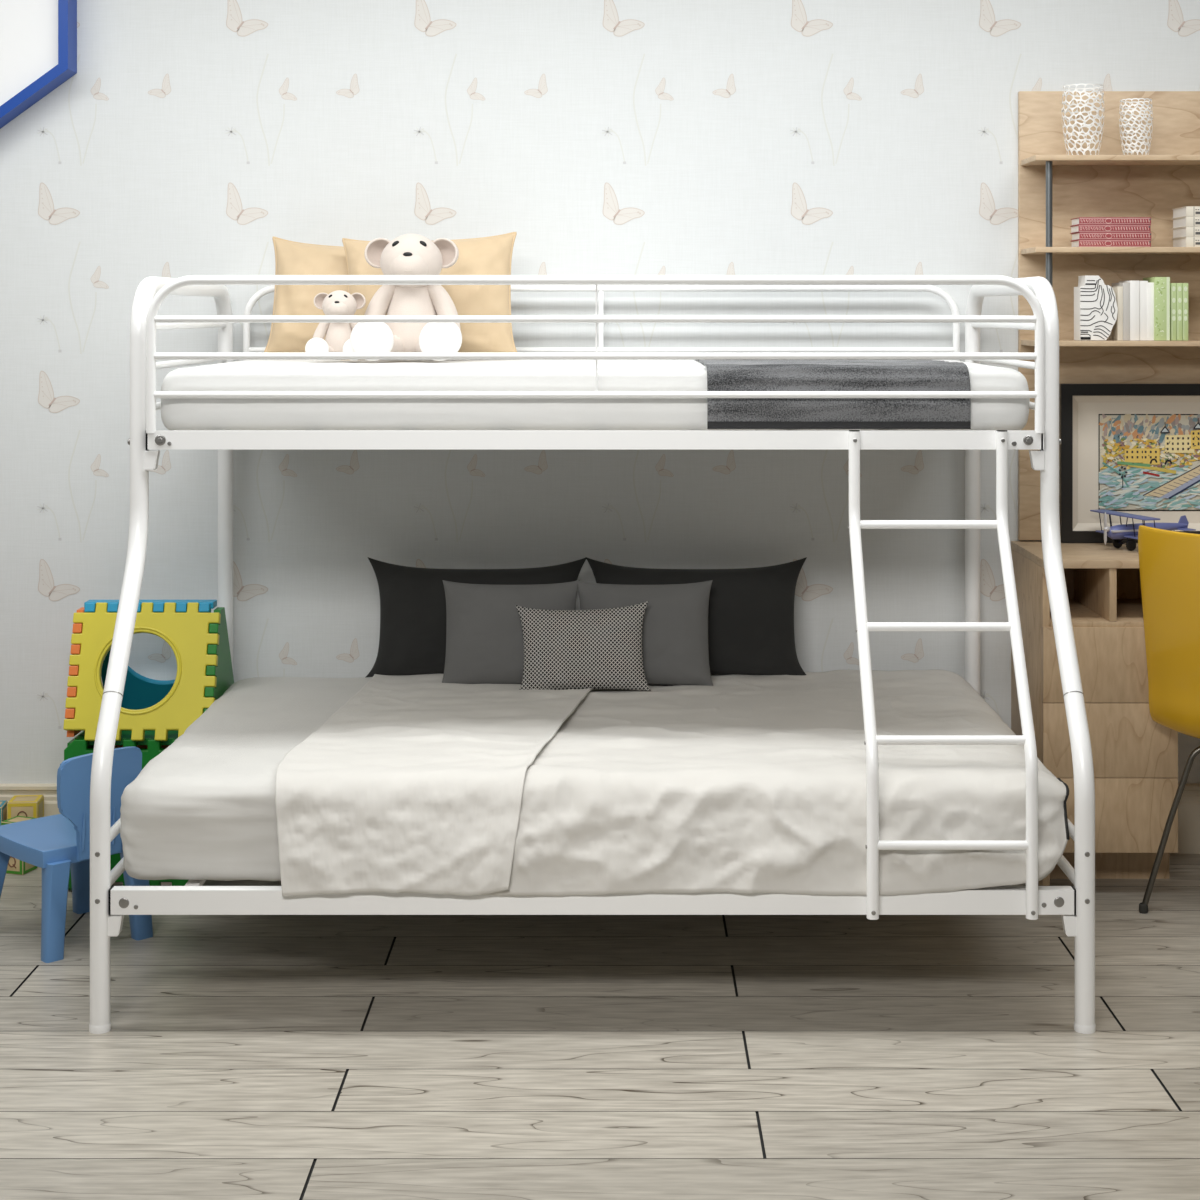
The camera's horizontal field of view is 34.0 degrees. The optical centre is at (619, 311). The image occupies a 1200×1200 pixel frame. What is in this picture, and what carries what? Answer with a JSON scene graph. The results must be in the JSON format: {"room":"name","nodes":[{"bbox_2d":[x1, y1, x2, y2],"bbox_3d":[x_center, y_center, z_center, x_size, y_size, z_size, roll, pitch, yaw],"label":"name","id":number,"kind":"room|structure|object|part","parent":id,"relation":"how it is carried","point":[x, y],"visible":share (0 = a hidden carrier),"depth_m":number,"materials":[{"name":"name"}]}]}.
{"room":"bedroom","nodes":[
{"label":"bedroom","id":0,"kind":"room"},
{"bbox_2d":[0,0,1199,783],"bbox_3d":[0.000,0.046,5.349,5.400,2.828,0.101,0,0,0],"label":"wall","id":1,"kind":"structure","parent":0,"point":[613,137],"depth_m":5.30,"materials":[{"name":"paint"}]},
{"bbox_2d":[0,784,60,816],"bbox_3d":[-0.828,1.367,5.291,3.745,0.185,0.018,0,0,0],"label":"baseboard","id":2,"kind":"structure","parent":1,"relation":"attached to","point":[7,791],"depth_m":5.29,"materials":[{"name":"beige"}]},
{"bbox_2d":[0,0,76,128],"bbox_3d":[-1.788,-0.793,5.255,0.640,0.759,0.087,0,0,0],"label":"wall panel","id":3,"kind":"object","parent":1,"relation":"attached to","point":[38,38],"visible":1,"depth_m":5.24,"materials":[{"name":"blue paint"}]},
{"bbox_2d":[1018,91,1199,539],"bbox_3d":[1.528,0.010,5.194,0.904,1.210,0.211,0,0,0],"label":"wall shelf","id":4,"kind":"object","parent":1,"relation":"attached to","point":[1056,187],"visible":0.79,"depth_m":5.28,"materials":[{"name":"brown wood"}]},
{"bbox_2d":[1061,83,1104,154],"bbox_3d":[1.224,-0.503,5.180,0.111,0.190,0.111,0,0,0],"label":"vase","id":5,"kind":"object","parent":4,"relation":"on","point":[1096,116],"visible":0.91,"depth_m":5.16,"materials":[{"name":"white ceramic"}]},
{"bbox_2d":[1074,276,1117,340],"bbox_3d":[1.251,-0.010,5.152,0.098,0.170,0.076,0,0,0],"label":"bookend","id":6,"kind":"object","parent":4,"relation":"on","point":[1095,304],"visible":1,"depth_m":5.12,"materials":[{"name":"white ceramic"}]},
{"bbox_2d":[1070,240,1150,246],"bbox_3d":[1.293,-0.179,5.169,0.188,0.019,0.101,0,0,0],"label":"book","id":7,"kind":"object","parent":4,"relation":"on","point":[1076,243],"visible":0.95,"depth_m":5.12,"materials":[{"name":"red paper"}]},
{"bbox_2d":[1071,232,1150,240],"bbox_3d":[1.294,-0.199,5.169,0.188,0.019,0.101,0,0,0],"label":"book","id":8,"kind":"object","parent":7,"relation":"on","point":[1080,235],"visible":0.98,"depth_m":5.12,"materials":[{"name":"red paper"}]},
{"bbox_2d":[1070,225,1150,233],"bbox_3d":[1.292,-0.218,5.169,0.188,0.019,0.101,0,0,0],"label":"book","id":9,"kind":"object","parent":8,"relation":"on","point":[1077,228],"visible":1,"depth_m":5.12,"materials":[{"name":"red paper"}]},
{"bbox_2d":[1070,217,1150,225],"bbox_3d":[1.294,-0.238,5.169,0.188,0.019,0.101,0,0,0],"label":"book","id":10,"kind":"object","parent":9,"relation":"on","point":[1080,220],"visible":0.99,"depth_m":5.12,"materials":[{"name":"red paper"}]},
{"bbox_2d":[1107,287,1122,339],"bbox_3d":[1.308,0.004,5.185,0.014,0.141,0.120,0,0,0],"label":"book","id":11,"kind":"object","parent":4,"relation":"on","point":[1117,330],"visible":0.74,"depth_m":5.13,"materials":[{"name":"beige paper"}]},
{"bbox_2d":[1112,283,1129,339],"bbox_3d":[1.324,-0.001,5.185,0.018,0.152,0.120,0,0,0],"label":"book","id":12,"kind":"object","parent":4,"relation":"on","point":[1126,286],"visible":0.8,"depth_m":5.13,"materials":[{"name":"grey paper"}]},
{"bbox_2d":[1118,281,1138,339],"bbox_3d":[1.346,-0.004,5.185,0.024,0.157,0.120,0,0,0],"label":"book","id":13,"kind":"object","parent":4,"relation":"on","point":[1134,285],"visible":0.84,"depth_m":5.13,"materials":[{"name":"white paper"}]},
{"bbox_2d":[1119,98,1152,154],"bbox_3d":[1.364,-0.484,5.180,0.087,0.153,0.087,0,0,0],"label":"vase","id":14,"kind":"object","parent":4,"relation":"on","point":[1128,107],"visible":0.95,"depth_m":5.16,"materials":[{"name":"white ceramic"}]},
{"bbox_2d":[1139,281,1147,339],"bbox_3d":[1.370,-0.004,5.188,0.022,0.156,0.120,0,0,0],"label":"book","id":15,"kind":"object","parent":4,"relation":"on","point":[1143,285],"visible":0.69,"depth_m":5.13,"materials":[{"name":"white paper"}]},
{"bbox_2d":[1148,283,1153,339],"bbox_3d":[1.390,-0.001,5.185,0.018,0.152,0.120,0,0,0],"label":"book","id":16,"kind":"object","parent":4,"relation":"on","point":[1150,285],"visible":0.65,"depth_m":5.13,"materials":[{"name":"white paper"}]},
{"bbox_2d":[1143,277,1169,340],"bbox_3d":[1.416,-0.008,5.175,0.039,0.166,0.120,0,0,0],"label":"book","id":17,"kind":"object","parent":4,"relation":"on","point":[1161,284],"visible":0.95,"depth_m":5.12,"materials":[{"name":"green paper"}]},
{"bbox_2d":[1155,277,1169,339],"bbox_3d":[1.415,-0.009,5.115,0.037,0.165,0.001,0,0,0],"label":"print","id":18,"kind":"object","parent":17,"relation":"attached to","point":[1162,284],"depth_m":5.12,"materials":[{"name":"green paper"}]},
{"bbox_2d":[1170,283,1176,340],"bbox_3d":[1.447,-0.001,5.180,0.014,0.150,0.120,0,0,0],"label":"book","id":19,"kind":"object","parent":4,"relation":"on","point":[1173,286],"visible":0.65,"depth_m":5.12,"materials":[{"name":"green paper"}]},
{"bbox_2d":[1172,286,1175,320],"bbox_3d":[1.446,0.000,5.120,0.010,0.140,0.001,0,0,0],"label":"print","id":20,"kind":"object","parent":19,"relation":"attached to","point":[1173,288],"depth_m":5.12},
{"bbox_2d":[1177,283,1181,340],"bbox_3d":[1.462,-0.001,5.180,0.014,0.150,0.120,0,0,0],"label":"book","id":21,"kind":"object","parent":4,"relation":"on","point":[1179,285],"visible":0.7,"depth_m":5.12,"materials":[{"name":"green paper"}]},
{"bbox_2d":[1178,286,1180,320],"bbox_3d":[1.462,0.000,5.120,0.010,0.140,0.001,0,0,0],"label":"print","id":22,"kind":"object","parent":21,"relation":"attached to","point":[1179,288],"depth_m":5.12},
{"bbox_2d":[1182,283,1187,340],"bbox_3d":[1.478,-0.001,5.180,0.014,0.150,0.120,0,0,0],"label":"book","id":23,"kind":"object","parent":4,"relation":"on","point":[1184,285],"visible":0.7,"depth_m":5.12,"materials":[{"name":"green paper"}]},
{"bbox_2d":[1184,286,1186,320],"bbox_3d":[1.477,0.000,5.120,0.010,0.140,0.001,0,0,0],"label":"print","id":24,"kind":"object","parent":23,"relation":"attached to","point":[1185,288],"depth_m":5.12},
{"bbox_2d":[1173,237,1199,246],"bbox_3d":[1.561,-0.183,5.177,0.170,0.026,0.135,0,0,0],"label":"book","id":25,"kind":"object","parent":4,"relation":"on","point":[1184,241],"visible":0.84,"depth_m":5.11,"materials":[{"name":"beige paper"}]},
{"bbox_2d":[1172,227,1199,238],"bbox_3d":[1.561,-0.209,5.177,0.170,0.026,0.135,0,0,0],"label":"book","id":26,"kind":"object","parent":25,"relation":"on","point":[1181,232],"visible":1,"depth_m":5.11,"materials":[{"name":"beige paper"}]},
{"bbox_2d":[1172,217,1199,228],"bbox_3d":[1.561,-0.236,5.177,0.170,0.026,0.135,0,0,0],"label":"book","id":27,"kind":"object","parent":26,"relation":"on","point":[1183,221],"visible":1,"depth_m":5.11,"materials":[{"name":"beige paper"}]},
{"bbox_2d":[1172,206,1199,218],"bbox_3d":[1.561,-0.262,5.177,0.170,0.026,0.135,0,0,0],"label":"book","id":28,"kind":"object","parent":27,"relation":"on","point":[1187,211],"visible":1,"depth_m":5.12,"materials":[{"name":"beige paper"}]},
{"bbox_2d":[1169,784,1199,853],"bbox_3d":[2.055,1.367,5.291,1.290,0.185,0.018,0,0,0],"label":"baseboard","id":29,"kind":"structure","parent":1,"relation":"attached to","point":[1189,804],"depth_m":5.28,"materials":[{"name":"beige"}]},
{"bbox_2d":[0,854,1199,1199],"bbox_3d":[0.000,1.500,2.350,5.600,0.080,6.100,0,0,0],"label":"floor","id":30,"kind":"structure","parent":0,"point":[241,1057],"depth_m":3.85,"materials":[{"name":"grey wood"}]},
{"bbox_2d":[6,856,36,874],"bbox_3d":[-1.569,1.427,5.119,0.067,0.067,0.069,0,0,17],"label":"block","id":31,"kind":"object","parent":30,"relation":"on","point":[15,866],"visible":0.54,"depth_m":5.09,"materials":[{"name":"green wood"}]},
{"bbox_2d":[1,816,34,824],"bbox_3d":[-1.569,1.359,5.119,0.067,0.067,0.069,0,0,22],"label":"block","id":32,"kind":"object","parent":31,"relation":"on","point":[16,818],"visible":0.2,"depth_m":5.12,"materials":[{"name":"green wood"}]},
{"bbox_2d":[0,746,152,962],"bbox_3d":[-1.298,1.231,4.581,0.302,0.458,0.346,0,0,-44],"label":"child chair","id":33,"kind":"object","parent":30,"relation":"on","point":[58,844],"visible":0.7,"depth_m":4.46,"materials":[{"name":"blue plastic"}]},
{"bbox_3d":[-1.472,1.351,4.606,0.086,0.217,0.052,0,0,-44],"label":"leg","id":34,"kind":"part","parent":33,"relation":"part of","materials":[{"name":"blue plastic"}]},
{"bbox_3d":[-1.279,1.351,4.433,0.064,0.217,0.052,0,0,-44],"label":"leg","id":35,"kind":"part","parent":33,"relation":"part of","materials":[{"name":"blue plastic"}]},
{"bbox_3d":[-1.308,1.240,4.601,0.264,0.050,0.304,0,0,-44],"label":"seat","id":36,"kind":"part","parent":33,"relation":"part of","materials":[{"name":"blue plastic"}]},
{"bbox_3d":[-1.308,1.351,4.763,0.064,0.217,0.052,0,0,-44],"label":"leg","id":37,"kind":"part","parent":33,"relation":"part of","materials":[{"name":"blue plastic"}]},
{"bbox_3d":[-1.185,1.123,4.474,0.206,0.243,0.033,0,0,-44],"label":"backrest","id":38,"kind":"part","parent":33,"relation":"part of","materials":[{"name":"blue plastic"}]},
{"bbox_3d":[-1.131,1.351,4.576,0.068,0.217,0.052,0,0,-44],"label":"leg","id":39,"kind":"part","parent":33,"relation":"part of","materials":[{"name":"blue plastic"}]},
{"bbox_2d":[64,731,187,889],"bbox_3d":[-1.234,1.268,5.092,0.328,0.384,0.340,0,0,0],"label":"cube","id":40,"kind":"object","parent":30,"relation":"on","point":[150,748],"visible":0.09,"depth_m":4.93,"materials":[{"name":"green plastic"}]},
{"bbox_3d":[-1.387,1.274,5.105,0.018,0.371,0.314,0,0,0],"label":"panel","id":41,"kind":"part","parent":40,"relation":"part of","materials":[{"name":"green plastic"}]},
{"bbox_3d":[-1.234,1.085,5.105,0.286,0.018,0.314,0,0,0],"label":"panel","id":42,"kind":"part","parent":40,"relation":"part of","materials":[{"name":"green plastic"}]},
{"bbox_3d":[-1.234,1.277,5.253,0.286,0.364,0.018,0,0,0],"label":"panel","id":43,"kind":"part","parent":40,"relation":"part of","materials":[{"name":"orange plastic"}]},
{"bbox_2d":[63,600,233,740],"bbox_3d":[-1.211,0.911,5.086,0.374,0.334,0.351,0,0,0],"label":"cube","id":44,"kind":"object","parent":40,"relation":"on","point":[198,639],"visible":0.88,"depth_m":4.99,"materials":[{"name":"yellow plastic"}]},
{"bbox_3d":[-1.385,0.919,5.095,0.023,0.306,0.334,0,0,0],"label":"panel","id":45,"kind":"part","parent":44,"relation":"part of","materials":[{"name":"orange plastic"}]},
{"bbox_3d":[-1.211,0.761,5.049,0.332,0.030,0.072,0,0,0],"label":"panel","id":46,"kind":"part","parent":44,"relation":"part of","materials":[{"name":"teal plastic"}]},
{"bbox_3d":[-1.211,0.926,5.168,0.322,0.282,0.185,0,0,0],"label":"panel","id":47,"kind":"part","parent":44,"relation":"part of","materials":[{"name":"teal plastic"}]},
{"bbox_3d":[-1.037,0.919,5.095,0.023,0.306,0.334,0,0,0],"label":"panel","id":48,"kind":"part","parent":44,"relation":"part of","materials":[{"name":"green plastic"}]},
{"bbox_2d":[89,275,1095,1033],"bbox_3d":[-0.056,0.690,4.609,2.051,1.541,1.329,0,0,0],"label":"bunk bed","id":49,"kind":"object","parent":30,"relation":"on","point":[1075,904],"visible":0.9,"depth_m":4.28,"materials":[{"name":"white metal"}]},
{"bbox_3d":[-1.057,0.687,4.619,0.041,1.534,1.308,0,0,0],"label":"frame","id":50,"kind":"part","parent":49,"relation":"part of","materials":[{"name":"white metal"}]},
{"bbox_2d":[120,677,1054,880],"bbox_3d":[-0.066,1.075,4.617,1.963,0.228,1.218,0,0,0],"label":"mattress","id":51,"kind":"object","parent":49,"relation":"on","point":[203,808],"visible":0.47,"depth_m":4.05,"materials":[{"name":"grey fabric"}]},
{"bbox_2d":[275,674,591,895],"bbox_3d":[-0.382,1.057,4.550,0.604,0.248,1.228,0,0,4],"label":"blanket","id":52,"kind":"object","parent":51,"relation":"on","point":[415,783],"visible":0.93,"depth_m":4.01,"materials":[{"name":"grey fabric"}]},
{"bbox_2d":[365,557,586,677],"bbox_3d":[-0.377,0.801,5.149,0.582,0.309,0.138,0,0,-1],"label":"pillow","id":53,"kind":"object","parent":52,"relation":"on","point":[412,639],"visible":0.55,"depth_m":5.12,"materials":[{"name":"black fabric"}]},
{"bbox_2d":[442,580,579,683],"bbox_3d":[-0.280,0.822,5.019,0.359,0.264,0.123,0,0,4],"label":"pillow","id":54,"kind":"object","parent":52,"relation":"on","point":[485,645],"visible":0.75,"depth_m":4.98,"materials":[{"name":"grey fabric"}]},
{"bbox_2d":[515,601,650,690],"bbox_3d":[-0.093,0.844,4.929,0.339,0.226,0.107,0,0,-4],"label":"throw pillow","id":55,"kind":"object","parent":52,"relation":"on","point":[595,648],"visible":0.96,"depth_m":4.90,"materials":[{"name":"grey fabric"}]},
{"bbox_2d":[482,669,1069,895],"bbox_3d":[0.314,1.062,4.575,1.230,0.240,1.234,0,0,0],"label":"duvet","id":56,"kind":"object","parent":51,"relation":"on","point":[740,783],"visible":0.78,"depth_m":4.01,"materials":[{"name":"beige fabric"}]},
{"bbox_2d":[576,580,712,685],"bbox_3d":[0.062,0.822,5.020,0.353,0.264,0.122,0,0,0],"label":"pillow","id":57,"kind":"object","parent":56,"relation":"on","point":[675,651],"visible":0.68,"depth_m":4.99,"materials":[{"name":"grey fabric"}]},
{"bbox_2d":[586,557,806,675],"bbox_3d":[0.201,0.801,5.148,0.587,0.309,0.139,0,0,-2],"label":"pillow","id":58,"kind":"object","parent":56,"relation":"on","point":[751,610],"visible":0.67,"depth_m":5.11,"materials":[{"name":"black fabric"}]},
{"bbox_3d":[-0.055,1.197,3.987,1.962,0.050,0.030,0,0,0],"label":"rail","id":59,"kind":"part","parent":49,"relation":"part of","materials":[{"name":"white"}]},
{"bbox_3d":[-0.054,0.280,4.298,1.963,0.040,0.030,0,0,0],"label":"rail","id":60,"kind":"part","parent":49,"relation":"part of","materials":[{"name":"white metal"}]},
{"bbox_2d":[161,360,1029,429],"bbox_3d":[-0.056,0.198,4.771,1.940,0.152,0.912,0,0,0],"label":"mattress","id":61,"kind":"object","parent":49,"relation":"on","point":[243,375],"visible":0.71,"depth_m":4.33,"materials":[{"name":"white fabric"}]},
{"bbox_2d":[264,236,347,352],"bbox_3d":[-0.738,-0.034,5.138,0.385,0.329,0.154,0,0,-7],"label":"pillow","id":62,"kind":"object","parent":61,"relation":"on","point":[291,257],"visible":0.41,"depth_m":5.10,"materials":[{"name":"beige fabric"}]},
{"bbox_2d":[305,290,365,360],"bbox_3d":[-0.689,0.032,4.794,0.148,0.171,0.117,0,0,0],"label":"teddy bear","id":63,"kind":"object","parent":61,"relation":"on","point":[339,302],"visible":0.62,"depth_m":4.79},
{"bbox_3d":[-0.733,0.056,4.812,0.062,0.094,0.031,0,0,-36],"label":"arm","id":64,"kind":"part","parent":63,"relation":"part of","materials":[{"name":"beige"}]},
{"bbox_3d":[-0.644,0.056,4.812,0.062,0.094,0.031,0,0,36],"label":"arm","id":65,"kind":"part","parent":63,"relation":"part of","materials":[{"name":"beige"}]},
{"bbox_2d":[350,234,461,360],"bbox_3d":[-0.516,-0.038,4.813,0.270,0.312,0.212,0,0,0],"label":"teddy bear","id":66,"kind":"object","parent":61,"relation":"on","point":[406,254],"visible":0.73,"depth_m":4.80},
{"bbox_3d":[-0.597,0.006,4.846,0.113,0.171,0.057,0,0,-36],"label":"arm","id":67,"kind":"part","parent":66,"relation":"part of","materials":[{"name":"beige fabric"}]},
{"bbox_3d":[-0.575,0.084,4.774,0.064,0.062,0.128,0,0,21],"label":"leg","id":68,"kind":"part","parent":66,"relation":"part of","materials":[{"name":"beige fabric"}]},
{"bbox_3d":[-0.457,0.084,4.774,0.064,0.062,0.128,0,0,-21],"label":"leg","id":69,"kind":"part","parent":66,"relation":"part of","materials":[{"name":"beige fabric"}]},
{"bbox_3d":[-0.434,0.006,4.846,0.113,0.171,0.057,0,0,36],"label":"arm","id":70,"kind":"part","parent":66,"relation":"part of","materials":[{"name":"beige fabric"}]},
{"bbox_2d":[342,232,516,352],"bbox_3d":[-0.490,-0.040,5.036,0.467,0.334,0.156,0,0,4],"label":"pillow","id":71,"kind":"object","parent":61,"relation":"on","point":[492,255],"visible":0.43,"depth_m":4.99,"materials":[{"name":"beige fabric"}]},
{"bbox_2d":[698,360,970,428],"bbox_3d":[0.481,0.185,4.751,0.578,0.144,0.899,0,0,0],"label":"blanket","id":72,"kind":"object","parent":61,"relation":"on","point":[722,375],"visible":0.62,"depth_m":4.30,"materials":[{"name":"grey fabric"}]},
{"bbox_3d":[-0.054,0.092,4.288,1.965,0.346,0.021,0,0,0],"label":"guard rail","id":73,"kind":"part","parent":49,"relation":"part of","materials":[{"name":"white metal"}]},
{"bbox_3d":[-0.050,0.093,5.245,1.918,0.334,0.019,0,0,0],"label":"guard rail","id":74,"kind":"part","parent":49,"relation":"part of","materials":[{"name":"white metal"}]},
{"bbox_3d":[0.945,0.687,4.619,0.041,1.534,1.308,0,0,0],"label":"frame","id":75,"kind":"part","parent":49,"relation":"part of","materials":[{"name":"white metal"}]},
{"bbox_2d":[1011,541,1177,885],"bbox_3d":[1.518,1.040,5.094,0.924,0.841,0.410,0,0,0],"label":"desk","id":76,"kind":"object","parent":30,"relation":"on","point":[1135,757],"visible":0.55,"depth_m":4.89,"materials":[{"name":"brown wood"}]},
{"bbox_3d":[1.066,1.050,5.099,0.018,0.820,0.395,0,0,0],"label":"panel","id":77,"kind":"part","parent":76,"relation":"part of","materials":[{"name":"brown wood"}]},
{"bbox_3d":[1.224,0.881,4.899,0.336,0.188,0.020,0,0,0],"label":"drawer","id":78,"kind":"part","parent":76,"relation":"part of","materials":[{"name":"brown wood"}]},
{"bbox_2d":[1050,599,1143,626],"bbox_3d":[1.528,0.780,5.096,0.904,0.014,0.403,0,0,0],"label":"cubby shelf","id":79,"kind":"object","parent":76,"relation":"attached to","point":[1084,613],"depth_m":4.99,"materials":[{"name":"brown wood"}]},
{"bbox_3d":[1.224,1.069,4.899,0.336,0.186,0.020,0,0,0],"label":"drawer","id":80,"kind":"part","parent":76,"relation":"part of","materials":[{"name":"brown wood"}]},
{"bbox_3d":[1.224,1.256,4.899,0.336,0.186,0.020,0,0,0],"label":"drawer","id":81,"kind":"part","parent":76,"relation":"part of","materials":[{"name":"brown wood"}]},
{"bbox_2d":[1059,384,1199,542],"bbox_3d":[1.530,0.405,5.261,0.700,0.425,0.033,0,0,0],"label":"framed picture","id":82,"kind":"object","parent":76,"relation":"on","point":[1126,448],"visible":1,"depth_m":5.26,"materials":[{"name":"black"}]},
{"bbox_2d":[1099,414,1199,510],"bbox_3d":[1.532,0.404,5.263,0.494,0.261,0.004,0,0,0],"label":"painting","id":83,"kind":"object","parent":82,"relation":"attached to","point":[1148,462],"depth_m":5.26,"materials":[{"name":"paper"}]},
{"bbox_2d":[1090,509,1195,550],"bbox_3d":[1.376,0.569,5.125,0.261,0.099,0.250,0,0,-20],"label":"toy biplane","id":84,"kind":"object","parent":76,"relation":"on","point":[1118,533],"visible":0.87,"depth_m":5.09,"materials":[{"name":"blue metal"}]},
{"bbox_2d":[1138,525,1199,913],"bbox_3d":[1.579,0.990,4.767,0.472,0.941,0.513,0,0,45],"label":"shell chair","id":85,"kind":"object","parent":30,"relation":"on","point":[1169,561],"visible":1,"depth_m":4.73,"materials":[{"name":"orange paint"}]},
{"bbox_3d":[1.381,1.251,4.774,0.230,0.398,0.029,0,0,-1],"label":"leg","id":86,"kind":"part","parent":85,"relation":"part of","materials":[{"name":"grey metal"}]},
{"bbox_3d":[-1.587,1.420,5.232,0.081,0.081,0.083,0,0,-3],"label":"block","id":87,"kind":"object","parent":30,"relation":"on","visible":0},
{"bbox_2d":[7,795,43,818],"bbox_3d":[-1.587,1.339,5.232,0.080,0.080,0.082,0,0,-5],"label":"block","id":88,"kind":"object","parent":87,"relation":"on","point":[18,805],"visible":0.6,"depth_m":5.20,"materials":[{"name":"yellow wood"}]},
{"bbox_3d":[-1.675,1.422,5.219,0.077,0.077,0.079,0,0,-11],"label":"block","id":89,"kind":"object","parent":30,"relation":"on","visible":0},
{"bbox_2d":[0,800,7,825],"bbox_3d":[-1.675,1.347,5.219,0.073,0.073,0.075,0,0,-6],"label":"block","id":90,"kind":"object","parent":89,"relation":"on","point":[3,804],"visible":0.58,"depth_m":5.21,"materials":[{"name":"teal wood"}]}
]}

